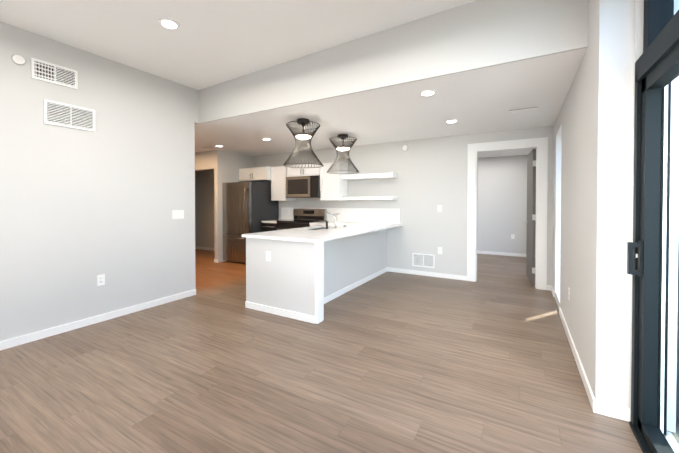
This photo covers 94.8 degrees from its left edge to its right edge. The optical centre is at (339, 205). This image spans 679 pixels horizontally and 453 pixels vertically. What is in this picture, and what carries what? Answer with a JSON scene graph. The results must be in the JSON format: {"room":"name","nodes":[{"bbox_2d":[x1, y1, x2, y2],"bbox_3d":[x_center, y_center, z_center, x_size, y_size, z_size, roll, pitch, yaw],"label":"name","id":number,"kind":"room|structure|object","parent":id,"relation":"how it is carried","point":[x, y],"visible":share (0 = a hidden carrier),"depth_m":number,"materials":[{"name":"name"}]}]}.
{"room":"kitchen","nodes":[
{"label":"kitchen","id":0,"kind":"room"},
{"bbox_2d":[0,22,198,341],"bbox_3d":[-3.830,-0.285,1.512,0.140,3.170,6.980,0,1,30],"label":"wall","id":1,"kind":"structure","parent":0,"point":[80,210],"depth_m":3.36,"materials":[{"name":"grey paint"}]},
{"bbox_2d":[11,54,25,64],"bbox_3d":[-2.945,-1.343,2.867,0.020,0.094,0.094,0,1,30],"label":"sensor","id":2,"kind":"object","parent":1,"relation":"attached to","point":[17,59],"visible":1,"depth_m":2.86,"materials":[{"name":"white plastic"}]},
{"bbox_2d":[31,57,77,88],"bbox_3d":[-2.817,-1.306,3.097,0.014,0.190,0.355,0,1,30],"label":"air vent","id":3,"kind":"object","parent":1,"relation":"in","point":[53,73],"visible":1,"depth_m":3.09,"materials":[{"name":"white metal"}]},
{"bbox_2d":[44,99,94,131],"bbox_3d":[-2.757,-0.919,3.206,0.014,0.235,0.420,0,1,30],"label":"air vent","id":4,"kind":"object","parent":1,"relation":"in","point":[66,115],"visible":1,"depth_m":3.19,"materials":[{"name":"white metal"}]},
{"bbox_2d":[0,289,195,350],"bbox_3d":[-3.781,1.263,1.463,0.013,0.075,6.910,0,1,30],"label":"baseboard","id":5,"kind":"structure","parent":1,"relation":"attached to","point":[13,342],"depth_m":3.33,"materials":[{"name":"white wood"}]},
{"bbox_2d":[97,274,104,285],"bbox_3d":[-2.632,0.817,3.446,0.009,0.118,0.072,0,1,30],"label":"electrical outlet","id":6,"kind":"object","parent":1,"relation":"attached to","point":[100,280],"visible":1,"depth_m":3.44,"materials":[{"name":"white plastic"}]},
{"bbox_2d":[172,210,183,218],"bbox_3d":[-2.179,0.116,4.219,0.010,0.118,0.164,0,1,30],"label":"switch plate","id":7,"kind":"object","parent":1,"relation":"attached to","point":[177,214],"visible":1,"depth_m":4.21,"materials":[{"name":"white plastic"}]},
{"bbox_2d":[195,150,213,170],"bbox_3d":[-3.944,-0.001,7.602,2.845,2.450,0.120,0,1,30],"label":"wall","id":8,"kind":"structure","parent":0,"point":[204,160],"depth_m":6.99,"materials":[{"name":"beige paint"}]},
{"bbox_2d":[214,150,253,262],"bbox_3d":[-2.430,0.003,7.269,0.110,2.450,1.060,0,1,30],"label":"wall","id":9,"kind":"structure","parent":0,"point":[228,166],"depth_m":6.87,"materials":[{"name":"grey paint"}]},
{"bbox_2d":[0,0,475,89],"bbox_3d":[-1.792,-1.742,0.245,4.920,0.284,7.100,0,1,30],"label":"ceiling","id":10,"kind":"structure","parent":0,"point":[207,43],"depth_m":2.94,"materials":[{"name":"white paint"}]},
{"bbox_2d":[159,18,179,29],"bbox_3d":[-1.558,-1.663,2.857,0.170,0.013,0.170,-1,0,30],"label":"recessed light","id":11,"kind":"object","parent":10,"relation":"in","point":[169,23],"visible":0.96,"depth_m":2.84,"materials":[{"name":"white plastic"}]},
{"bbox_2d":[246,237,281,308],"bbox_3d":[-0.872,0.831,3.812,0.630,0.880,0.120,0,1,30],"label":"wall","id":12,"kind":"structure","parent":0,"point":[263,277],"depth_m":3.77,"materials":[{"name":"grey paint"}]},
{"bbox_2d":[266,251,270,260],"bbox_3d":[-0.849,0.598,3.721,0.072,0.118,0.009,0,1,30],"label":"outlet","id":13,"kind":"object","parent":12,"relation":"attached to","point":[268,255],"visible":1,"depth_m":3.72,"materials":[{"name":"white plastic"}]},
{"bbox_2d":[245,242,318,323],"bbox_3d":[-0.710,0.834,3.641,1.082,0.880,0.013,0,1,30],"label":"baseboard","id":14,"kind":"structure","parent":12,"relation":"attached to","point":[290,314],"depth_m":3.46,"materials":[{"name":"white wood"}]},
{"bbox_2d":[242,222,401,242],"bbox_3d":[-0.029,0.465,4.850,1.115,0.246,2.839,0,1,30],"label":"countertop","id":15,"kind":"structure","parent":12,"relation":"on","point":[320,232],"depth_m":4.13,"materials":[{"name":"white stone"}]},
{"bbox_2d":[326,211,346,228],"bbox_3d":[-0.096,0.213,4.910,0.262,0.254,0.530,0,1,30],"label":"faucet","id":16,"kind":"object","parent":15,"relation":"on","point":[335,214],"visible":1,"depth_m":4.85,"materials":[{"name":"silver metal"}]},
{"bbox_2d":[314,241,325,315],"bbox_3d":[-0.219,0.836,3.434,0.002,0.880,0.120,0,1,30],"label":"wall","id":17,"kind":"structure","parent":0,"point":[323,241],"depth_m":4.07,"materials":[{"name":"grey paint"}]},
{"bbox_2d":[282,229,386,313],"bbox_3d":[0.139,0.819,4.781,0.150,0.880,2.810,0,1,30],"label":"wall","id":18,"kind":"structure","parent":0,"point":[284,278],"depth_m":4.22,"materials":[{"name":"grey paint"}]},
{"bbox_2d":[319,267,386,307],"bbox_3d":[0.229,1.222,4.797,0.013,0.075,2.677,0,1,30],"label":"baseboard","id":19,"kind":"structure","parent":18,"relation":"attached to","point":[321,300],"depth_m":4.61,"materials":[{"name":"white wood"}]},
{"bbox_2d":[0,249,678,452],"bbox_3d":[-2.338,1.319,4.031,9.620,0.100,13.200,0,1,30],"label":"floor","id":20,"kind":"structure","parent":0,"point":[396,362],"depth_m":2.35,"materials":[{"name":"brown wood"}]},
{"bbox_2d":[222,182,278,263],"bbox_3d":[-2.017,0.358,7.047,0.810,1.745,0.977,0,1,30],"label":"fridge","id":21,"kind":"object","parent":20,"relation":"on","point":[248,207],"visible":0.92,"depth_m":6.70,"materials":[{"name":"silver metal"}]},
{"bbox_2d":[262,223,276,231],"bbox_3d":[-1.330,0.793,6.875,0.408,0.880,0.642,0,1,30],"label":"base cabinet","id":22,"kind":"object","parent":20,"relation":"on","point":[269,227],"depth_m":6.59,"materials":[{"name":"black wood"}]},
{"bbox_2d":[261,219,283,222],"bbox_3d":[-1.335,0.334,6.870,0.421,0.034,0.649,0,1,30],"label":"countertop","id":23,"kind":"structure","parent":22,"relation":"on","point":[267,221],"depth_m":6.63,"materials":[{"name":"white stone"}]},
{"bbox_2d":[309,221,339,224],"bbox_3d":[-0.206,0.342,6.216,0.511,0.034,0.649,0,1,30],"label":"countertop","id":24,"kind":"structure","parent":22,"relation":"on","point":[324,222],"depth_m":6.15,"materials":[{"name":"white stone"}]},
{"bbox_2d":[276,209,326,229],"bbox_3d":[-0.809,0.651,6.525,0.830,1.172,0.688,0,1,30],"label":"range","id":25,"kind":"object","parent":20,"relation":"on","point":[303,218],"visible":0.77,"depth_m":6.57,"materials":[{"name":"silver metal"}]},
{"bbox_2d":[195,126,553,284],"bbox_3d":[-0.724,-0.043,6.962,9.060,2.550,0.120,0,1,30],"label":"wall","id":26,"kind":"structure","parent":0,"point":[432,174],"depth_m":5.67,"materials":[{"name":"grey paint"}]},
{"bbox_2d":[195,246,214,250],"bbox_3d":[-3.447,1.175,8.478,2.845,0.075,0.013,0,1,30],"label":"baseboard","id":27,"kind":"structure","parent":26,"relation":"attached to","point":[196,247],"depth_m":8.63,"materials":[{"name":"white"}]},
{"bbox_2d":[239,166,270,181],"bbox_3d":[-1.858,-0.727,7.266,0.864,0.290,0.468,0,1,30],"label":"upper cabinet","id":28,"kind":"object","parent":26,"relation":"attached to","point":[256,174],"depth_m":7.04,"materials":[{"name":"white wood"}]},
{"bbox_2d":[271,166,294,200],"bbox_3d":[-1.260,-0.495,6.992,0.425,0.748,0.348,0,1,30],"label":"upper cabinet","id":29,"kind":"object","parent":26,"relation":"attached to","point":[278,174],"depth_m":6.85,"materials":[{"name":"white wood"}]},
{"bbox_2d":[287,164,306,176],"bbox_3d":[-0.836,-0.745,6.743,0.476,0.242,0.348,0,1,30],"label":"upper cabinet","id":30,"kind":"object","parent":26,"relation":"attached to","point":[291,172],"depth_m":6.59,"materials":[{"name":"white wood"}]},
{"bbox_2d":[286,175,319,197],"bbox_3d":[-0.704,-0.396,6.615,0.834,0.441,0.445,0,1,30],"label":"over-the-range microwave","id":31,"kind":"object","parent":30,"relation":"attached to","point":[303,187],"visible":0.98,"depth_m":6.44,"materials":[{"name":"silver metal"}]},
{"bbox_2d":[307,164,318,175],"bbox_3d":[-0.524,-0.742,6.563,0.477,0.242,0.348,0,1,30],"label":"upper cabinet","id":32,"kind":"object","parent":26,"relation":"attached to","point":[310,171],"depth_m":6.38,"materials":[{"name":"white wood"}]},
{"bbox_2d":[319,162,346,199],"bbox_3d":[-0.120,-0.486,6.332,0.447,0.748,0.348,0,1,30],"label":"upper cabinet","id":33,"kind":"object","parent":26,"relation":"attached to","point":[333,186],"depth_m":6.20,"materials":[{"name":"white wood"}]},
{"bbox_2d":[281,207,399,223],"bbox_3d":[-0.120,0.181,6.535,2.855,0.278,0.020,0,1,30],"label":"backsplash","id":34,"kind":"structure","parent":26,"relation":"attached to","point":[372,215],"depth_m":6.23,"materials":[{"name":"white tile"}]},
{"bbox_2d":[342,196,396,199],"bbox_3d":[0.558,-0.149,5.998,1.057,0.062,0.257,0,1,30],"label":"shelf","id":35,"kind":"object","parent":26,"relation":"attached to","point":[373,198],"visible":1,"depth_m":5.82,"materials":[{"name":"white wood"}]},
{"bbox_2d":[342,172,396,179],"bbox_3d":[0.558,-0.565,5.993,1.057,0.088,0.257,0,1,30],"label":"shelf","id":36,"kind":"object","parent":26,"relation":"attached to","point":[370,176],"visible":1,"depth_m":5.89,"materials":[{"name":"white wood"}]},
{"bbox_2d":[402,145,407,150],"bbox_3d":[1.199,-1.067,5.748,0.110,0.110,0.032,0,1,30],"label":"smoke detector","id":37,"kind":"object","parent":26,"relation":"attached to","point":[404,147],"visible":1,"depth_m":5.74,"materials":[{"name":"white plastic"}]},
{"bbox_2d":[412,253,434,267],"bbox_3d":[1.504,0.977,5.609,0.400,0.240,0.014,0,1,30],"label":"air vent","id":38,"kind":"object","parent":26,"relation":"in","point":[423,260],"visible":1,"depth_m":5.60,"materials":[{"name":"white metal"}]},
{"bbox_2d":[387,267,466,280],"bbox_3d":[1.516,1.211,5.605,1.432,0.075,0.013,0,1,30],"label":"baseboard","id":39,"kind":"structure","parent":26,"relation":"attached to","point":[450,276],"depth_m":5.56,"materials":[{"name":"white wood"}]},
{"bbox_2d":[467,137,547,289],"bbox_3d":[2.649,0.114,5.002,1.115,2.285,0.138,0,1,30],"label":"door frame","id":40,"kind":"structure","parent":26,"relation":"attached to","point":[540,145],"depth_m":4.81,"materials":[{"name":"white wood"}]},
{"bbox_2d":[524,149,535,285],"bbox_3d":[3.207,0.173,5.242,0.156,2.136,0.852,0,1,26],"label":"door leaf","id":41,"kind":"structure","parent":26,"relation":"in","point":[531,212],"depth_m":5.02,"materials":[{"name":"grey wood"}]},
{"bbox_2d":[195,48,586,157],"bbox_3d":[-0.520,-1.639,7.055,9.540,0.840,5.920,0,1,30],"label":"ceiling","id":42,"kind":"structure","parent":0,"point":[484,100],"depth_m":3.99,"materials":[{"name":"white paint"}]},
{"bbox_2d":[283,118,323,167],"bbox_3d":[-0.500,-0.868,4.304,0.558,0.633,0.558,0,1,30],"label":"pendant light","id":43,"kind":"object","parent":42,"relation":"hanging from","point":[304,136],"visible":1,"depth_m":4.23,"materials":[{"name":"brown metal"}]},
{"bbox_2d":[327,134,358,173],"bbox_3d":[0.056,-0.880,5.264,0.558,0.633,0.558,0,1,30],"label":"pendant light","id":44,"kind":"object","parent":42,"relation":"hanging from","point":[343,149],"visible":1,"depth_m":5.18,"materials":[{"name":"brown metal"}]},
{"bbox_2d":[419,89,435,95],"bbox_3d":[0.907,-1.164,3.223,0.170,0.013,0.170,0,1,30],"label":"recessed light","id":45,"kind":"object","parent":42,"relation":"in","point":[429,92],"visible":0.94,"depth_m":3.19,"materials":[{"name":"white plastic"}]},
{"bbox_2d":[445,119,457,122],"bbox_3d":[1.560,-1.179,4.353,0.170,0.013,0.170,0,1,30],"label":"recessed light","id":46,"kind":"object","parent":42,"relation":"in","point":[451,121],"visible":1,"depth_m":4.33,"materials":[{"name":"white plastic"}]},
{"bbox_2d":[509,107,537,113],"bbox_3d":[2.260,-1.172,3.851,0.300,0.014,0.150,0,1,30],"label":"ceiling vent","id":47,"kind":"object","parent":42,"relation":"in","point":[523,110],"visible":1,"depth_m":3.83,"materials":[{"name":"white metal"}]},
{"bbox_2d":[197,0,587,123],"bbox_3d":[-0.010,-1.478,3.327,4.920,0.610,0.026,0,1,30],"label":"wall","id":48,"kind":"structure","parent":0,"point":[476,34],"depth_m":2.89,"materials":[{"name":"grey paint"}]},
{"bbox_2d":[477,155,535,253],"bbox_3d":[3.322,-0.059,8.203,4.020,2.550,0.120,0,1,30],"label":"wall","id":49,"kind":"structure","parent":0,"point":[502,202],"depth_m":7.72,"materials":[{"name":"grey paint"}]},
{"bbox_2d":[477,250,525,256],"bbox_3d":[3.184,1.178,8.220,3.540,0.075,0.013,0,1,30],"label":"baseboard","id":50,"kind":"structure","parent":49,"relation":"attached to","point":[479,252],"depth_m":7.73,"materials":[{"name":"white wood"}]},
{"bbox_2d":[552,0,678,432],"bbox_3d":[3.350,-0.358,4.594,0.360,3.240,6.330,0,1,30],"label":"wall","id":51,"kind":"structure","parent":0,"point":[595,117],"depth_m":1.93,"materials":[{"name":"grey paint"}]},
{"bbox_2d":[549,285,554,296],"bbox_3d":[3.059,1.225,4.500,0.030,0.075,0.380,0,1,30],"label":"baseboard","id":52,"kind":"structure","parent":51,"relation":"attached to","point":[551,289],"depth_m":4.55,"materials":[{"name":"white wood"}]},
{"bbox_2d":[555,124,561,302],"bbox_3d":[2.866,0.100,3.962,0.158,2.164,0.684,0,1,30],"label":"window","id":53,"kind":"structure","parent":51,"relation":"in","point":[558,212],"depth_m":4.27,"materials":[{"name":"white"}]},
{"bbox_2d":[559,307,604,414],"bbox_3d":[2.116,1.246,2.825,0.043,0.075,2.023,0,1,30],"label":"baseboard","id":54,"kind":"structure","parent":51,"relation":"attached to","point":[597,406],"depth_m":2.27,"materials":[{"name":"white wood"}]},
{"bbox_2d":[629,0,643,420],"bbox_3d":[0.160,-0.288,-1.022,0.145,3.240,6.590,0,1,30],"label":"wall","id":55,"kind":"structure","parent":0,"point":[638,24],"depth_m":1.84,"materials":[{"name":"grey paint"}]},
{"bbox_2d":[627,0,678,452],"bbox_3d":[0.874,-0.179,0.238,0.209,2.990,3.603,0,1,30],"label":"sliding door","id":56,"kind":"structure","parent":55,"relation":"in","point":[656,74],"depth_m":1.71,"materials":[{"name":"black metal"}]},
{"bbox_2d":[676,241,678,436],"bbox_3d":[2.019,-0.004,0.515,1.533,3.134,6.108,0,1,30],"label":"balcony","id":57,"kind":"object","parent":55,"relation":"attached to","point":[677,404],"depth_m":1.89,"materials":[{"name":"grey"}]}
]}

